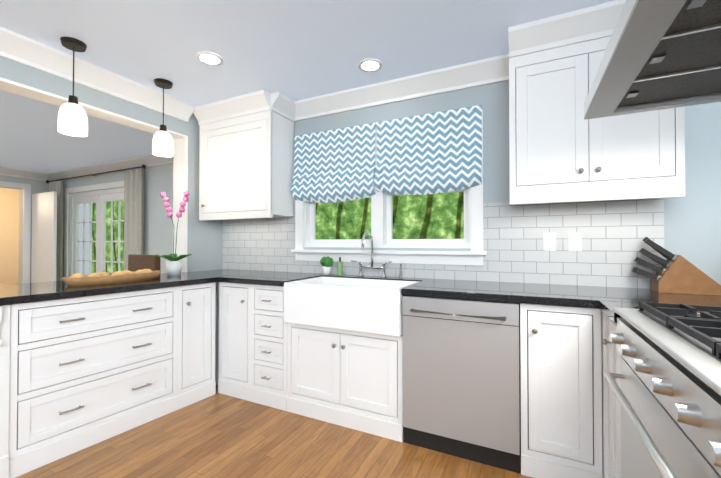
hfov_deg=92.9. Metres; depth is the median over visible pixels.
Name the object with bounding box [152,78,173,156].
pendant light
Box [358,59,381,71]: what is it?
recessed light
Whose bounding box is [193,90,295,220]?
upper cabinet
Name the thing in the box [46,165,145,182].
curtain rod
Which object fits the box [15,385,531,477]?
floor
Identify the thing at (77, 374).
base cabinet
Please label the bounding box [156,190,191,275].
orchid
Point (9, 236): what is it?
wall
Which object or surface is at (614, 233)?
backsplash
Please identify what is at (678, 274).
knife block
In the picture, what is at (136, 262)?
chair
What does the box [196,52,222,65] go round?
recessed light
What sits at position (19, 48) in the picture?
crown molding
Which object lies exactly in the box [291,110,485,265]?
kitchen window
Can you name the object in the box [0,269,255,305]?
countertop
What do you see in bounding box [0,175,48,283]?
wall
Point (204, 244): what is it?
wall
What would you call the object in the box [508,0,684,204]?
upper cabinet
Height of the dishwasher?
0.876 m
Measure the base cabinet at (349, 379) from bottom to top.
0.630 m
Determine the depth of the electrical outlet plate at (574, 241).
2.17 m
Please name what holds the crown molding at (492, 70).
attached to the wall at (692, 226)
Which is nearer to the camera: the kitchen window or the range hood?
the range hood
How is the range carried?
on the floor
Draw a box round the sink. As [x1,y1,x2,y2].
[284,276,419,336]
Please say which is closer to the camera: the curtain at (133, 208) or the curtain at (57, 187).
the curtain at (133, 208)
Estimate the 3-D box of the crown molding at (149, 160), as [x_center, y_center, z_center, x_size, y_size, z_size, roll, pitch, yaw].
[-3.492,-1.128,5.180,4.620,0.129,0.110,0,-1,26]
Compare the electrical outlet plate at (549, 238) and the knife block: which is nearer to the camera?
the knife block
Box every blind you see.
[291,123,375,202]
[374,105,481,194]
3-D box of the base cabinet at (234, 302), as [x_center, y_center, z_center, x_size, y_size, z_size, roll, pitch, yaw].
[-0.835,0.783,2.906,0.370,0.878,0.580,0,-1,26]
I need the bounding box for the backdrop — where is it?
[92,192,463,272]
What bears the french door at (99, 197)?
in the wall at (158, 229)
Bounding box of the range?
[604,302,720,477]
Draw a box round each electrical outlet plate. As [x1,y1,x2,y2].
[544,233,555,250]
[568,233,581,250]
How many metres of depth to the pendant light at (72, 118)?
2.10 m
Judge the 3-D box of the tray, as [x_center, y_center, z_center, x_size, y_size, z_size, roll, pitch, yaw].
[-1.673,0.257,2.353,0.240,0.075,0.620,0,-1,26]
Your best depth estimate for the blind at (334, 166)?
2.90 m
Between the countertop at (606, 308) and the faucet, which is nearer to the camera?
the countertop at (606, 308)
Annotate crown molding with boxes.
[0,26,195,121]
[0,166,47,180]
[48,155,172,181]
[295,54,508,120]
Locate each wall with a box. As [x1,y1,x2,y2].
[0,56,222,271]
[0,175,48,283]
[0,188,19,284]
[55,163,172,276]
[294,80,720,284]
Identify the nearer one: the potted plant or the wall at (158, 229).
the potted plant
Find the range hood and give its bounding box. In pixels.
[584,0,720,119]
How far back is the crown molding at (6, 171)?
5.88 m
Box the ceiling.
[0,0,613,172]
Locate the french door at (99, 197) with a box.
[64,181,123,276]
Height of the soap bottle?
0.149 m
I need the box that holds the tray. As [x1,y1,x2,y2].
[62,269,160,286]
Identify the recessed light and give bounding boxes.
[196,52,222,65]
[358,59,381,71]
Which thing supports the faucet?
on the countertop at (578, 296)
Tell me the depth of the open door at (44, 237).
5.79 m
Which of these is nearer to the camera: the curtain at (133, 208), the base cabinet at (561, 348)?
the base cabinet at (561, 348)
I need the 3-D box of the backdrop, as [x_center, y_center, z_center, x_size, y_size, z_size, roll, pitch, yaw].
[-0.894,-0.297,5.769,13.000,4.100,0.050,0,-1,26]
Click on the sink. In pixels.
(372, 306)
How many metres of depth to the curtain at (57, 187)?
6.00 m
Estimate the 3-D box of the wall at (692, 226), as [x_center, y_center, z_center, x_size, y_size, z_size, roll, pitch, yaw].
[1.079,-0.003,2.406,5.500,2.440,0.150,0,-1,26]
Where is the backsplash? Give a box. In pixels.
[222,198,663,288]
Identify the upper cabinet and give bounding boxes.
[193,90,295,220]
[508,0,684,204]
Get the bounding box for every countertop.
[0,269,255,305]
[220,270,720,308]
[599,301,709,322]
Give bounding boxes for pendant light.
[58,37,87,136]
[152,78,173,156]
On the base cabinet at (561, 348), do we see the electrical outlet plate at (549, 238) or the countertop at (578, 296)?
the countertop at (578, 296)
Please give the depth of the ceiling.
2.16 m
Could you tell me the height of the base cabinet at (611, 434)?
0.878 m
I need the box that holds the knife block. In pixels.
[632,237,720,295]
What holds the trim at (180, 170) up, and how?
attached to the wall at (204, 244)
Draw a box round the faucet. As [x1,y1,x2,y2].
[351,231,402,277]
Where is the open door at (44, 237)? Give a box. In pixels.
[31,191,56,282]
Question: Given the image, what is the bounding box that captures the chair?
[128,254,160,271]
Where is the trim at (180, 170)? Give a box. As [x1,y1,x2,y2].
[0,77,187,282]
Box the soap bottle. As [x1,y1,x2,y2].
[337,257,342,274]
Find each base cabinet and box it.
[0,305,7,477]
[8,287,175,477]
[172,282,215,411]
[215,282,254,402]
[255,285,283,409]
[283,318,402,441]
[520,303,602,477]
[601,311,620,477]
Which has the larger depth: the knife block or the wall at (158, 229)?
the wall at (158, 229)
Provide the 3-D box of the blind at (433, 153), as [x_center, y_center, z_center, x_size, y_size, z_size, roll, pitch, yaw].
[0.482,-0.636,2.555,0.800,0.602,0.068,0,-1,26]
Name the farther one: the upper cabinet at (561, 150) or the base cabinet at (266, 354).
the base cabinet at (266, 354)
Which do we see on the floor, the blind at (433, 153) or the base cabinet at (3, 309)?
the base cabinet at (3, 309)
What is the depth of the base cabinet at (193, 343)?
2.56 m
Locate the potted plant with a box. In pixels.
[320,256,332,274]
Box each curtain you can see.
[49,181,63,280]
[124,169,143,269]
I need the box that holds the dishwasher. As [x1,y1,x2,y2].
[402,295,520,472]

